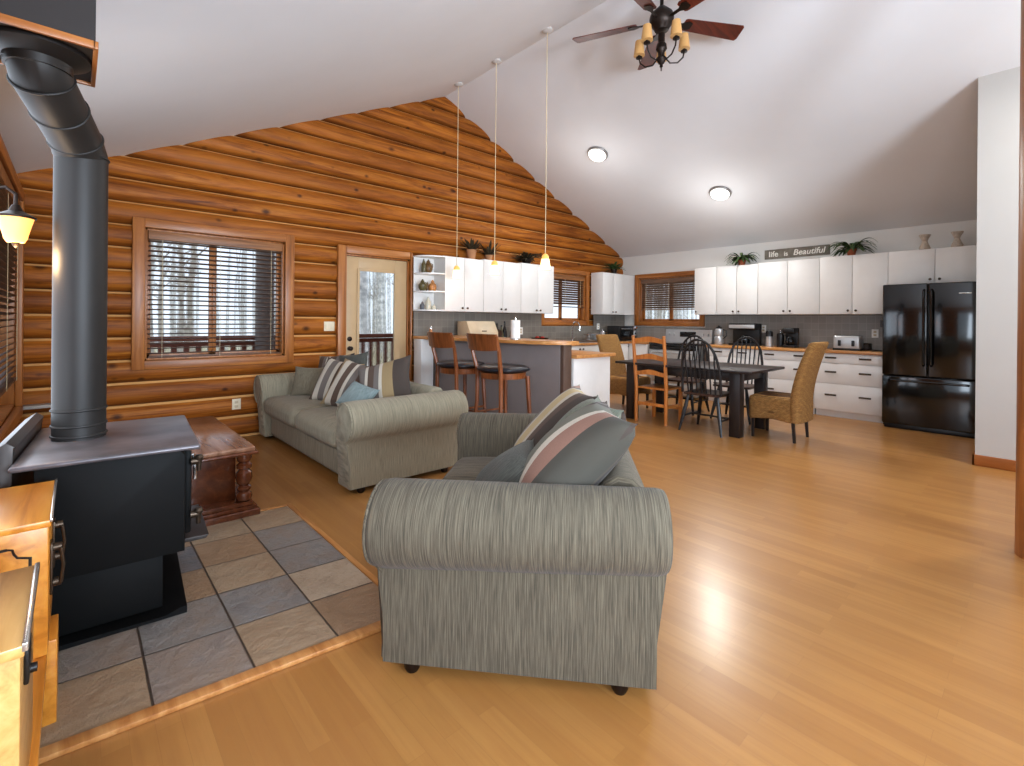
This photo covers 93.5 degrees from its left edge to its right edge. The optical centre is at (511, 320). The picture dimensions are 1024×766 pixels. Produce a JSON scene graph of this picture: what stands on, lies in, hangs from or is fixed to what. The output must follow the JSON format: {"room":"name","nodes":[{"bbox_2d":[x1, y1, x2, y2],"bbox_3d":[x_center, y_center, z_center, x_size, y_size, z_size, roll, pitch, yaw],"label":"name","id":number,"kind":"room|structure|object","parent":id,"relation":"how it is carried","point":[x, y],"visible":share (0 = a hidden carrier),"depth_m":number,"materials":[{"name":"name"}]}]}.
{"room":"living room","nodes":[
{"label":"living room","id":0,"kind":"room"},
{"bbox_2d":[13,97,622,436],"bbox_3d":[-1.043,-1.012,7.077,8.950,4.606,0.201,0,0,-42],"label":"wall","id":1,"kind":"structure","parent":0,"point":[385,178],"depth_m":5.72,"materials":[{"name":"brown wood"}]},
{"bbox_2d":[131,217,294,370],"bbox_3d":[-3.125,-0.252,5.146,1.480,1.470,0.175,0,0,-42],"label":"window","id":2,"kind":"structure","parent":1,"relation":"in","point":[140,226],"depth_m":5.03,"materials":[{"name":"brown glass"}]},
{"bbox_2d":[147,230,282,357],"bbox_3d":[-3.108,-0.252,5.127,1.230,1.250,0.066,0,0,-42],"label":"window blind","id":3,"kind":"object","parent":2,"relation":"attached to","point":[153,236],"visible":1,"depth_m":5.07,"materials":[{"name":"brown wood"}]},
{"bbox_2d":[336,244,412,381],"bbox_3d":[-1.819,0.174,6.340,1.045,2.220,0.205,0,0,-42],"label":"door","id":4,"kind":"structure","parent":1,"relation":"in","point":[351,260],"depth_m":6.20,"materials":[{"name":"beige wood"}]},
{"bbox_2d":[413,255,445,310],"bbox_3d":[-1.128,-0.506,6.600,0.340,0.753,0.300,0,0,-42],"label":"open shelf","id":5,"kind":"object","parent":1,"relation":"attached to","point":[438,274],"visible":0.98,"depth_m":6.64,"materials":[{"name":"wood"}]},
{"bbox_2d":[441,256,483,311],"bbox_3d":[-0.746,-0.511,6.961,0.700,0.770,0.268,0,0,-42],"label":"upper cabinet","id":6,"kind":"object","parent":1,"relation":"attached to","point":[465,293],"visible":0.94,"depth_m":6.89,"materials":[{"name":"white wood"}]},
{"bbox_2d":[460,238,482,258],"bbox_3d":[-0.595,-1.067,7.161,0.355,0.334,0.373,0,0,-42],"label":"potted plant","id":7,"kind":"object","parent":6,"relation":"on","point":[471,251],"visible":1,"depth_m":7.11,"materials":[{"name":"green plant"}]},
{"bbox_2d":[481,259,520,312],"bbox_3d":[-0.205,-0.514,7.452,0.760,0.785,0.268,0,0,-42],"label":"upper cabinet","id":8,"kind":"object","parent":1,"relation":"attached to","point":[502,291],"visible":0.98,"depth_m":7.37,"materials":[{"name":"white wood"}]},
{"bbox_2d":[413,311,624,346],"bbox_3d":[0.481,0.127,8.274,4.950,0.505,0.019,0,0,-42],"label":"backsplash","id":9,"kind":"structure","parent":1,"relation":"attached to","point":[444,322],"depth_m":7.85,"materials":[{"name":"tile"}]},
{"bbox_2d":[520,263,553,313],"bbox_3d":[0.358,-0.517,7.962,0.760,0.800,0.268,0,0,-42],"label":"upper cabinet","id":10,"kind":"object","parent":1,"relation":"attached to","point":[537,284],"visible":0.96,"depth_m":7.87,"materials":[{"name":"white wood"}]},
{"bbox_2d":[509,252,541,263],"bbox_3d":[0.226,-1.019,7.896,0.568,0.192,0.596,0,0,-42],"label":"potted plant","id":11,"kind":"object","parent":10,"relation":"on","point":[526,258],"visible":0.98,"depth_m":7.83,"materials":[{"name":"green plant"}]},
{"bbox_2d":[541,268,589,324],"bbox_3d":[0.936,-0.422,8.827,1.320,1.022,0.175,0,0,-42],"label":"window","id":12,"kind":"structure","parent":1,"relation":"in","point":[583,313],"depth_m":9.04,"materials":[{"name":"brown wood"}]},
{"bbox_2d":[554,274,584,307],"bbox_3d":[0.954,-0.537,8.808,1.090,0.590,0.066,0,0,-42],"label":"window blind","id":13,"kind":"object","parent":12,"relation":"attached to","point":[568,279],"visible":0.6,"depth_m":8.88,"materials":[{"name":"brown wood"}]},
{"bbox_2d":[591,272,624,314],"bbox_3d":[1.868,-0.509,9.304,0.700,0.790,0.308,0,0,-42],"label":"upper cabinet","id":14,"kind":"object","parent":1,"relation":"attached to","point":[607,289],"visible":1,"depth_m":9.14,"materials":[{"name":"white wood"}]},
{"bbox_2d":[0,0,1020,257],"bbox_3d":[2.060,-2.282,3.705,9.100,2.340,9.350,0,0,-42],"label":"ceiling","id":15,"kind":"structure","parent":0,"point":[820,117],"depth_m":5.07,"materials":[{"name":"paint"}]},
{"bbox_2d":[0,0,98,86],"bbox_3d":[-1.793,-1.202,1.794,0.378,0.407,0.400,0,0,-42],"label":"box","id":16,"kind":"object","parent":15,"relation":"attached to","point":[72,23],"visible":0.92,"depth_m":1.71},
{"bbox_2d":[452,82,462,277],"bbox_3d":[-0.725,-1.861,6.415,0.130,2.590,0.130,0,0,-42],"label":"pendant lamp","id":17,"kind":"object","parent":15,"relation":"hanging from","point":[456,272],"visible":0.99,"depth_m":6.40,"materials":[{"name":"yellow"}]},
{"bbox_2d":[490,58,501,274],"bbox_3d":[-0.201,-1.857,5.837,0.130,2.590,0.130,0,0,-42],"label":"pendant lamp","id":18,"kind":"object","parent":15,"relation":"hanging from","point":[494,270],"visible":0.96,"depth_m":5.83,"materials":[{"name":"yellow"}]},
{"bbox_2d":[540,27,552,269],"bbox_3d":[0.370,-1.852,5.207,0.130,2.590,0.130,0,0,-42],"label":"pendant lamp","id":19,"kind":"object","parent":15,"relation":"hanging from","point":[545,263],"visible":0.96,"depth_m":5.20,"materials":[{"name":"yellow"}]},
{"bbox_2d":[587,146,607,161],"bbox_3d":[1.266,-2.453,7.136,0.288,0.167,0.315,1,0,-37],"label":"ceiling light","id":20,"kind":"object","parent":15,"relation":"attached to","point":[598,154],"visible":1,"depth_m":7.06,"materials":[{"name":"white"}]},
{"bbox_2d":[572,0,743,70],"bbox_3d":[1.367,-2.778,4.380,1.570,0.920,1.595,0,0,-42],"label":"ceiling fan","id":21,"kind":"object","parent":15,"relation":"hanging from","point":[661,19],"visible":1,"depth_m":4.42,"materials":[{"name":"wood"}]},
{"bbox_2d":[709,186,731,199],"bbox_3d":[3.064,-1.867,7.097,0.288,0.167,0.315,1,0,-37],"label":"ceiling light","id":22,"kind":"object","parent":15,"relation":"attached to","point":[717,192],"visible":1,"depth_m":7.02,"materials":[{"name":"white"}]},
{"bbox_2d":[38,392,1023,765],"bbox_3d":[2.028,1.368,3.705,9.200,0.100,9.350,0,0,-42],"label":"floor","id":23,"kind":"structure","parent":0,"point":[851,592],"depth_m":1.91,"materials":[{"name":"laminate"}]},
{"bbox_2d":[29,614,58,765],"bbox_3d":[-1.300,1.139,1.152,0.295,0.300,1.440,0,0,-42],"label":"bench","id":24,"kind":"object","parent":23,"relation":"on","point":[45,679],"visible":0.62,"depth_m":1.51,"materials":[{"name":"orange wood"}]},
{"bbox_2d":[0,562,39,765],"bbox_3d":[-1.111,0.788,0.943,0.268,0.404,0.392,0,0,-42],"label":"storage box","id":25,"kind":"object","parent":24,"relation":"on","point":[18,587],"visible":1,"depth_m":0.92,"materials":[{"name":"brown wood"}]},
{"bbox_2d":[0,479,65,658],"bbox_3d":[-1.607,0.784,1.519,0.296,0.403,0.472,0,0,-42],"label":"storage box","id":26,"kind":"object","parent":24,"relation":"on","point":[28,524],"visible":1,"depth_m":1.42,"materials":[{"name":"orange wood"}]},
{"bbox_2d":[38,503,380,764],"bbox_3d":[-1.555,1.278,2.299,1.450,0.018,1.825,0,0,-42],"label":"stone hearth","id":27,"kind":"object","parent":23,"relation":"on","point":[268,592],"visible":0.55,"depth_m":1.98,"materials":[{"name":"tile"}]},
{"bbox_2d":[0,413,208,650],"bbox_3d":[-1.838,0.862,2.216,0.713,0.820,0.810,1,0,-38],"label":"wood stove","id":28,"kind":"object","parent":27,"relation":"on","point":[123,499],"visible":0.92,"depth_m":1.99,"materials":[{"name":"black metal"}]},
{"bbox_2d":[0,26,109,441],"bbox_3d":[-1.875,-0.243,1.963,0.298,1.545,0.674,1,0,-32],"label":"flue pipe","id":29,"kind":"object","parent":28,"relation":"on","point":[41,69],"visible":1,"depth_m":2.10,"materials":[{"name":"metal"}]},
{"bbox_2d":[185,504,208,542],"bbox_3d":[-1.611,1.009,2.415,0.108,0.020,0.460,1,0,-38],"label":"shelf","id":30,"kind":"object","parent":28,"relation":"attached to","point":[198,531],"depth_m":2.30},
{"bbox_2d":[186,416,259,526],"bbox_3d":[-2.372,1.048,3.432,0.720,0.462,1.350,0,0,-42],"label":"wooden chest","id":31,"kind":"object","parent":23,"relation":"on","point":[215,489],"visible":0.49,"depth_m":3.13,"materials":[{"name":"red wood"}]},
{"bbox_2d":[201,483,252,515],"bbox_3d":[-2.373,1.189,3.432,0.640,0.030,1.300,1,0,-42],"label":"shelf","id":32,"kind":"object","parent":31,"relation":"attached to","point":[226,505],"depth_m":3.09,"materials":[{"name":"red wood"}]},
{"bbox_2d":[254,372,467,492],"bbox_3d":[-1.609,0.931,4.717,1.045,0.710,2.550,0,0,-42],"label":"sofa","id":33,"kind":"object","parent":23,"relation":"on","point":[367,442],"visible":0.88,"depth_m":3.90,"materials":[{"name":"grey fabric"}]},
{"bbox_2d":[264,395,331,428],"bbox_3d":[-2.022,0.907,4.990,0.780,0.240,0.954,1,0,-42],"label":"seat cushion","id":34,"kind":"object","parent":33,"relation":"on","point":[282,409],"depth_m":4.73,"materials":[{"name":"fabric"}]},
{"bbox_2d":[290,366,323,395],"bbox_3d":[-2.168,0.656,5.150,0.385,0.320,0.172,0,0,8],"label":"throw pillow","id":35,"kind":"object","parent":33,"relation":"on","point":[305,379],"visible":0.7,"depth_m":5.10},
{"bbox_2d":[295,406,337,448],"bbox_3d":[-1.377,0.913,4.279,0.780,0.240,0.954,1,0,-42],"label":"seat cushion","id":36,"kind":"object","parent":33,"relation":"on","point":[319,425],"depth_m":4.04,"materials":[{"name":"fabric"}]},
{"bbox_2d":[309,357,364,399],"bbox_3d":[-1.770,0.620,4.866,0.500,0.476,0.261,1,0,22],"label":"throw pillow","id":37,"kind":"object","parent":33,"relation":"on","point":[331,368],"visible":0.34,"depth_m":4.83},
{"bbox_2d":[320,358,369,405],"bbox_3d":[-1.503,0.622,4.567,0.578,0.494,0.290,0,0,23],"label":"throw pillow","id":38,"kind":"object","parent":33,"relation":"on","point":[348,372],"visible":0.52,"depth_m":4.54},
{"bbox_2d":[339,352,367,365],"bbox_3d":[-1.712,0.555,5.162,0.472,0.460,0.161,0,0,26],"label":"throw pillow","id":39,"kind":"object","parent":33,"relation":"on","point":[361,358],"visible":0.21,"depth_m":5.12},
{"bbox_2d":[335,380,379,403],"bbox_3d":[-1.338,0.658,4.178,0.347,0.243,0.194,0,0,30],"label":"throw pillow","id":40,"kind":"object","parent":33,"relation":"on","point":[355,391],"visible":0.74,"depth_m":4.15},
{"bbox_2d":[358,355,411,398],"bbox_3d":[-1.146,0.560,4.324,0.617,0.507,0.259,0,0,8],"label":"throw pillow","id":41,"kind":"object","parent":33,"relation":"on","point":[391,378],"visible":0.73,"depth_m":4.27,"materials":[{"name":"fabric"}]},
{"bbox_2d":[427,332,486,412],"bbox_3d":[-0.622,0.713,5.427,0.605,1.167,0.537,1,0,-38],"label":"bar stool","id":42,"kind":"object","parent":23,"relation":"on","point":[436,339],"visible":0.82,"depth_m":5.26,"materials":[{"name":"wood"}]},
{"bbox_2d":[437,360,484,368],"bbox_3d":[-0.580,0.488,5.458,0.504,0.073,0.523,1,0,-38],"label":"seat cushion","id":43,"kind":"object","parent":42,"relation":"on","point":[445,364],"depth_m":5.26,"materials":[{"name":"black leather"}]},
{"bbox_2d":[413,335,578,413],"bbox_3d":[-0.307,0.757,5.937,0.710,1.080,2.340,0,0,-42],"label":"breakfast bar","id":44,"kind":"object","parent":23,"relation":"on","point":[549,362],"visible":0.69,"depth_m":5.67,"materials":[{"name":"paint"}]},
{"bbox_2d":[510,316,520,339],"bbox_3d":[0.040,0.084,5.612,0.130,0.272,0.130,0,0,-42],"label":"paper towel roll","id":45,"kind":"object","parent":44,"relation":"on","point":[515,324],"visible":1,"depth_m":5.56,"materials":[{"name":"white paper"}]},
{"bbox_2d":[466,333,530,412],"bbox_3d":[-0.134,0.717,4.978,0.605,1.167,0.537,1,0,-38],"label":"bar stool","id":46,"kind":"object","parent":23,"relation":"on","point":[502,372],"visible":0.9,"depth_m":4.83,"materials":[{"name":"wood"}]},
{"bbox_2d":[477,363,529,373],"bbox_3d":[-0.092,0.493,5.010,0.504,0.073,0.523,1,0,-38],"label":"seat cushion","id":47,"kind":"object","parent":46,"relation":"on","point":[504,368],"depth_m":4.84,"materials":[{"name":"black leather"}]},
{"bbox_2d":[362,412,672,695],"bbox_3d":[0.101,0.946,2.418,1.050,0.710,1.649,0,0,7],"label":"loveseat","id":48,"kind":"object","parent":23,"relation":"on","point":[567,582],"visible":0.89,"depth_m":1.68,"materials":[{"name":"grey fabric"}]},
{"bbox_2d":[443,457,495,480],"bbox_3d":[0.013,0.925,2.687,0.785,0.240,0.504,1,0,7],"label":"seat cushion","id":49,"kind":"object","parent":48,"relation":"on","point":[465,468],"depth_m":2.66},
{"bbox_2d":[475,438,533,481],"bbox_3d":[-0.032,0.729,2.183,0.318,0.304,0.399,1,0,1],"label":"throw pillow","id":50,"kind":"object","parent":48,"relation":"on","point":[509,465],"visible":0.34,"depth_m":2.10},
{"bbox_2d":[513,384,596,446],"bbox_3d":[0.216,0.602,2.696,0.417,0.432,0.500,1,0,-3],"label":"throw pillow","id":51,"kind":"object","parent":48,"relation":"on","point":[547,418],"visible":0.42,"depth_m":2.59,"materials":[{"name":"fabric"}]},
{"bbox_2d":[519,401,637,484],"bbox_3d":[0.241,0.587,2.027,0.443,0.434,0.520,0,0,-2],"label":"throw pillow","id":52,"kind":"object","parent":48,"relation":"on","point":[585,446],"visible":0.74,"depth_m":1.83,"materials":[{"name":"fabric"}]},
{"bbox_2d":[554,395,623,426],"bbox_3d":[0.293,0.593,2.363,0.380,0.390,0.460,1,0,-5],"label":"throw pillow","id":53,"kind":"object","parent":48,"relation":"on","point":[615,412],"visible":0.1,"depth_m":2.40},
{"bbox_2d":[571,357,609,406],"bbox_3d":[0.360,0.861,6.192,0.703,0.885,1.720,0,0,-42],"label":"base cabinet","id":54,"kind":"object","parent":23,"relation":"on","point":[592,374],"visible":0.2,"depth_m":5.55,"materials":[{"name":"white wood"}]},
{"bbox_2d":[572,350,615,358],"bbox_3d":[0.376,0.398,6.162,0.720,0.039,1.780,0,0,-42],"label":"countertop","id":55,"kind":"structure","parent":54,"relation":"on","point":[576,354],"depth_m":5.58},
{"bbox_2d":[572,344,627,371],"bbox_3d":[1.345,0.869,8.669,1.850,0.885,0.553,0,0,-42],"label":"base cabinet","id":56,"kind":"object","parent":23,"relation":"on","point":[595,348],"visible":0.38,"depth_m":8.44,"materials":[{"name":"white wood"}]},
{"bbox_2d":[572,340,648,345],"bbox_3d":[1.043,0.404,8.154,4.285,0.039,0.915,0,0,-42],"label":"countertop","id":57,"kind":"structure","parent":56,"relation":"on","point":[621,341],"depth_m":8.88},
{"bbox_2d":[457,321,497,335],"bbox_3d":[-0.495,0.191,7.035,0.520,0.360,0.313,0,0,-42],"label":"bread box","id":58,"kind":"object","parent":57,"relation":"on","point":[475,327],"visible":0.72,"depth_m":6.92,"materials":[{"name":"beige wood"}]},
{"bbox_2d":[607,326,637,340],"bbox_3d":[2.139,0.249,9.276,0.500,0.290,0.361,1,0,-34],"label":"toaster oven","id":59,"kind":"object","parent":57,"relation":"on","point":[625,333],"visible":0.76,"depth_m":9.13,"materials":[{"name":"black paint"}]},
{"bbox_2d":[596,334,650,407],"bbox_3d":[1.670,0.768,7.321,0.537,1.095,0.695,0,0,-42],"label":"wicker chair","id":60,"kind":"object","parent":23,"relation":"on","point":[610,343],"visible":0.61,"depth_m":7.34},
{"bbox_2d":[628,343,648,376],"bbox_3d":[2.389,0.878,9.361,0.653,0.885,0.930,0,0,-42],"label":"base cabinet","id":61,"kind":"object","parent":23,"relation":"on","point":[641,349],"visible":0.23,"depth_m":8.95,"materials":[{"name":"white wood"}]},
{"bbox_2d":[632,335,682,425],"bbox_3d":[1.903,0.755,6.294,0.515,1.122,0.485,0,0,-42],"label":"chair","id":62,"kind":"object","parent":23,"relation":"on","point":[665,387],"visible":0.92,"depth_m":6.21,"materials":[{"name":"brown wood"}]},
{"bbox_2d":[649,329,713,397],"bbox_3d":[3.003,0.736,8.628,0.700,1.140,0.900,0,0,-42],"label":"range","id":63,"kind":"object","parent":23,"relation":"on","point":[675,338],"visible":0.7,"depth_m":8.55,"materials":[{"name":"silver metal"}]},
{"bbox_2d":[649,342,712,345],"bbox_3d":[3.017,0.414,8.638,0.610,0.025,0.900,1,0,-42],"label":"cooktop","id":64,"kind":"object","parent":63,"relation":"in","point":[650,343],"depth_m":8.49,"materials":[{"name":"black glass"}]},
{"bbox_2d":[668,335,709,415],"bbox_3d":[2.548,0.768,7.068,0.552,1.113,0.540,0,0,-42],"label":"chair","id":65,"kind":"object","parent":23,"relation":"on","point":[677,379],"visible":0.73,"depth_m":7.08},
{"bbox_2d":[615,358,784,437],"bbox_3d":[2.363,0.938,6.213,1.000,0.765,1.780,0,0,-42],"label":"dining table","id":66,"kind":"object","parent":23,"relation":"on","point":[736,374],"visible":0.67,"depth_m":5.88,"materials":[{"name":"wood"}]},
{"bbox_2d":[678,339,728,437],"bbox_3d":[2.342,0.767,5.761,0.552,1.113,0.540,0,0,-42],"label":"chair","id":67,"kind":"object","parent":23,"relation":"on","point":[700,392],"visible":0.88,"depth_m":5.64,"materials":[{"name":"wood"}]},
{"bbox_2d":[706,347,755,404],"bbox_3d":[3.702,0.890,7.913,0.652,0.885,0.780,0,0,-42],"label":"base cabinet","id":68,"kind":"object","parent":23,"relation":"on","point":[722,354],"visible":0.33,"depth_m":7.74,"materials":[{"name":"white wood"}]},
{"bbox_2d":[706,344,881,355],"bbox_3d":[4.233,0.431,7.341,0.650,0.039,2.415,0,0,-42],"label":"countertop","id":69,"kind":"structure","parent":68,"relation":"on","point":[799,349],"depth_m":7.07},
{"bbox_2d":[728,323,761,345],"bbox_3d":[3.808,0.228,7.882,0.287,0.360,0.420,0,0,-42],"label":"coffee maker","id":70,"kind":"object","parent":69,"relation":"on","point":[740,330],"visible":0.83,"depth_m":7.81,"materials":[{"name":"black paint"}]},
{"bbox_2d":[782,328,798,347],"bbox_3d":[4.253,0.262,7.368,0.257,0.300,0.170,0,0,-42],"label":"coffee maker","id":71,"kind":"object","parent":69,"relation":"on","point":[792,339],"visible":1,"depth_m":7.33,"materials":[{"name":"black paint"}]},
{"bbox_2d":[832,335,863,350],"bbox_3d":[4.720,0.312,6.766,0.243,0.208,0.330,0,0,-42],"label":"toaster","id":72,"kind":"object","parent":69,"relation":"on","point":[840,342],"visible":1,"depth_m":6.68,"materials":[{"name":"silver metal"}]},
{"bbox_2d":[710,336,762,424],"bbox_3d":[3.058,0.773,6.505,0.552,1.113,0.540,0,0,-42],"label":"chair","id":73,"kind":"object","parent":23,"relation":"on","point":[747,386],"visible":0.56,"depth_m":6.56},
{"bbox_2d":[756,350,815,413],"bbox_3d":[4.233,0.894,7.328,0.652,0.885,0.800,0,0,-42],"label":"base cabinet","id":74,"kind":"object","parent":23,"relation":"on","point":[782,380],"visible":0.42,"depth_m":7.14,"materials":[{"name":"white wood"}]},
{"bbox_2d":[749,342,828,443],"bbox_3d":[3.132,0.781,5.441,0.537,1.095,0.695,0,0,-42],"label":"wicker chair","id":75,"kind":"object","parent":23,"relation":"on","point":[795,407],"visible":1,"depth_m":5.24,"materials":[{"name":"wicker"}]},
{"bbox_2d":[814,353,883,422],"bbox_3d":[4.767,0.899,6.739,0.652,0.885,0.790,0,0,-42],"label":"base cabinet","id":76,"kind":"object","parent":23,"relation":"on","point":[849,386],"visible":0.8,"depth_m":6.53,"materials":[{"name":"white wood"}]},
{"bbox_2d":[882,281,975,438],"bbox_3d":[5.251,0.451,6.020,0.888,1.790,0.874,0,0,-42],"label":"refrigerator","id":77,"kind":"object","parent":23,"relation":"on","point":[929,343],"visible":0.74,"depth_m":5.74,"materials":[{"name":"black metal"}]},
{"bbox_2d":[1014,0,1023,559],"bbox_3d":[3.001,-0.904,2.654,0.300,4.460,0.300,0,0,-42],"label":"log post","id":78,"kind":"object","parent":23,"relation":"on","point":[1019,486],"visible":1,"depth_m":2.71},
{"bbox_2d":[621,220,976,343],"bbox_3d":[4.156,0.006,8.034,0.150,2.660,5.680,0,0,-42],"label":"wall","id":79,"kind":"structure","parent":0,"point":[906,238],"depth_m":7.61,"materials":[{"name":"paint"}]},
{"bbox_2d":[624,275,634,314],"bbox_3d":[2.260,-0.505,9.706,0.412,0.790,0.230,0,0,-42],"label":"upper cabinet","id":80,"kind":"object","parent":79,"relation":"attached to","point":[629,295],"depth_m":9.63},
{"bbox_2d":[634,270,704,326],"bbox_3d":[3.020,-0.404,9.235,0.175,1.022,1.450,0,0,-42],"label":"window","id":81,"kind":"structure","parent":79,"relation":"in","point":[638,321],"depth_m":9.33,"materials":[{"name":"brown wood"}]},
{"bbox_2d":[641,276,694,309],"bbox_3d":[3.013,-0.509,9.228,0.066,0.610,1.220,0,0,-42],"label":"window blind","id":82,"kind":"object","parent":81,"relation":"attached to","point":[647,294],"visible":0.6,"depth_m":9.23,"materials":[{"name":"wood"}]},
{"bbox_2d":[694,267,716,314],"bbox_3d":[3.448,-0.505,8.421,0.381,0.810,0.390,0,0,-42],"label":"upper cabinet","id":83,"kind":"object","parent":79,"relation":"attached to","point":[705,278],"visible":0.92,"depth_m":8.31,"materials":[{"name":"white wood"}]},
{"bbox_2d":[716,264,757,314],"bbox_3d":[3.804,-0.502,8.028,0.381,0.810,0.670,0,0,-42],"label":"upper cabinet","id":84,"kind":"object","parent":79,"relation":"attached to","point":[737,286],"visible":0.96,"depth_m":7.91,"materials":[{"name":"white wood"}]},
{"bbox_2d":[724,252,759,265],"bbox_3d":[3.815,-1.015,7.965,0.536,0.207,0.530,0,0,-42],"label":"potted fern","id":85,"kind":"object","parent":84,"relation":"on","point":[741,259],"visible":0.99,"depth_m":7.93,"materials":[{"name":"green plant"}]},
{"bbox_2d":[637,314,882,349],"bbox_3d":[3.886,0.151,8.209,0.011,0.515,4.180,0,0,-42],"label":"backsplash","id":86,"kind":"structure","parent":79,"relation":"attached to","point":[812,328],"depth_m":7.47,"materials":[{"name":"tile"}]},
{"bbox_2d":[758,258,823,314],"bbox_3d":[4.318,-0.502,7.462,0.381,0.820,0.860,0,0,-42],"label":"upper cabinet","id":87,"kind":"object","parent":79,"relation":"attached to","point":[792,287],"visible":0.94,"depth_m":7.33,"materials":[{"name":"white wood"}]},
{"bbox_2d":[765,244,829,259],"bbox_3d":[4.461,-1.071,7.573,0.028,0.150,0.920,0,0,-42],"label":"wall sign","id":88,"kind":"object","parent":79,"relation":"attached to","point":[819,249],"visible":1,"depth_m":7.54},
{"bbox_2d":[820,252,888,314],"bbox_3d":[4.876,-0.502,6.847,0.381,0.830,0.800,0,0,-42],"label":"upper cabinet","id":89,"kind":"object","parent":79,"relation":"attached to","point":[849,284],"visible":0.9,"depth_m":6.73,"materials":[{"name":"white wood"}]},
{"bbox_2d":[825,238,876,256],"bbox_3d":[4.844,-1.039,6.869,0.611,0.233,0.619,0,0,-42],"label":"potted fern","id":90,"kind":"object","parent":89,"relation":"on","point":[850,249],"visible":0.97,"depth_m":6.82,"materials":[{"name":"green plant"}]},
{"bbox_2d":[888,245,976,284],"bbox_3d":[5.465,-0.692,6.198,0.381,0.440,0.950,0,0,-42],"label":"upper cabinet","id":91,"kind":"object","parent":79,"relation":"attached to","point":[949,264],"visible":0.83,"depth_m":6.11,"materials":[{"name":"white wood"}]},
{"bbox_2d":[975,67,1019,459],"bbox_3d":[6.375,-0.440,3.901,2.320,3.591,3.620,0,0,-42],"label":"wall","id":92,"kind":"structure","parent":0,"point":[999,92],"depth_m":4.36,"materials":[{"name":"grey paint"}]},
{"bbox_2d":[972,450,1015,471],"bbox_3d":[5.792,1.301,3.397,0.838,0.100,3.638,0,0,-42],"label":"baseboard","id":93,"kind":"structure","parent":92,"relation":"attached to","point":[978,460],"depth_m":4.36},
{"bbox_3d":[-1.240,0.020,0.698,0.201,2.538,9.100,0,0,-42],"label":"wall","id":94,"kind":"structure","parent":0,"visible":0},
{"bbox_2d":[0,134,24,442],"bbox_3d":[-3.400,-0.130,3.159,0.175,1.820,1.950,0,0,-42],"label":"window","id":95,"kind":"structure","parent":94,"relation":"in","point":[8,400],"depth_m":3.81,"materials":[{"name":"brown wood"}]},
{"bbox_2d":[0,161,20,396],"bbox_3d":[-3.369,-0.229,3.186,0.066,1.400,1.700,0,0,-42],"label":"window blind","id":96,"kind":"object","parent":95,"relation":"attached to","point":[7,253],"visible":0.76,"depth_m":3.30,"materials":[{"name":"brown wood"}]},
{"bbox_2d":[0,186,36,247],"bbox_3d":[-2.160,-0.440,2.020,0.244,0.262,0.132,0,0,-42],"label":"wall sconce","id":97,"kind":"object","parent":94,"relation":"attached to","point":[16,225],"visible":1,"depth_m":2.03,"materials":[{"name":"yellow glass"}]},
{"label":"outside","id":98,"kind":"structure","parent":0,"visible":0},
{"bbox_3d":[-2.642,1.357,7.739,14.500,0.080,2.800,0,0,-42],"label":"porch deck","id":99,"kind":"object","parent":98,"visible":0},
{"bbox_2d":[255,250,274,349],"bbox_3d":[-3.894,-0.314,7.603,0.280,3.240,0.280,0,0,-42],"label":"porch post","id":100,"kind":"object","parent":99,"relation":"on","point":[259,253],"visible":0.32,"depth_m":7.49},
{"bbox_2d":[150,334,392,365],"bbox_3d":[-3.244,0.697,8.335,14.400,0.910,0.120,0,0,-42],"label":"deck railing","id":101,"kind":"object","parent":100,"relation":"attached to","point":[370,338],"visible":0.06,"depth_m":7.46,"materials":[{"name":"wood"}]},
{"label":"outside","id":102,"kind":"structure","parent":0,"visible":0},
{"bbox_2d":[155,345,390,363],"bbox_3d":[-13.545,1.907,20.874,36.000,0.050,30.900,0,0,-42],"label":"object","id":103,"kind":"structure","parent":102,"point":[237,345],"depth_m":31.54,"materials":[{"name":"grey plant"}]},
{"bbox_2d":[153,240,175,351],"bbox_3d":[-16.882,-3.671,23.095,1.331,11.059,1.399,1,0,-32],"label":"bare tree","id":104,"kind":"object","parent":103,"relation":"on","point":[160,282],"visible":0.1,"depth_m":23.00,"materials":[{"name":"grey plant"}]},
{"bbox_2d":[155,242,197,351],"bbox_3d":[-9.881,-2.817,14.425,1.207,9.469,1.339,1,0,38],"label":"bare tree","id":105,"kind":"object","parent":103,"relation":"on","point":[180,250],"visible":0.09,"depth_m":14.28,"materials":[{"name":"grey plant"}]},
{"bbox_2d":[156,246,207,351],"bbox_3d":[-10.560,-3.616,15.731,1.399,11.059,1.331,0,0,21],"label":"bare tree","id":106,"kind":"object","parent":103,"relation":"on","point":[192,247],"visible":0.07,"depth_m":15.70,"materials":[{"name":"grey plant"}]},
{"bbox_2d":[154,332,392,365],"bbox_3d":[-3.462,1.326,21.411,30.228,1.314,24.663,0,0,-42],"label":"underbrush","id":107,"kind":"object","parent":103,"relation":"on","point":[389,343],"visible":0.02,"depth_m":20.39,"materials":[{"name":"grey plant"}]},
{"bbox_2d":[359,271,369,365],"bbox_3d":[-3.731,-4.261,12.152,1.611,12.482,1.472,1,0,0],"label":"bare tree","id":108,"kind":"object","parent":103,"relation":"on","point":[364,319],"visible":0.02,"depth_m":12.07,"materials":[{"name":"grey plant"}]},
{"bbox_2d":[368,272,378,357],"bbox_3d":[-7.131,-3.586,24.958,1.399,11.059,1.331,0,0,-15],"label":"bare tree","id":109,"kind":"object","parent":103,"relation":"on","point":[376,287],"visible":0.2,"depth_m":24.96,"materials":[{"name":"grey plant"}]},
{"bbox_2d":[375,272,386,361],"bbox_3d":[-5.979,-4.281,22.267,1.472,12.482,1.611,0,0,15],"label":"bare tree","id":110,"kind":"object","parent":103,"relation":"on","point":[382,280],"visible":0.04,"depth_m":22.17,"materials":[{"name":"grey plant"}]},
{"bbox_2d":[155,242,696,350],"bbox_3d":[-4.904,-4.351,28.475,38.988,12.629,27.258,0,0,-42],"label":"woods","id":111,"kind":"object","parent":103,"relation":"on","point":[680,315],"visible":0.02,"depth_m":30.41,"materials":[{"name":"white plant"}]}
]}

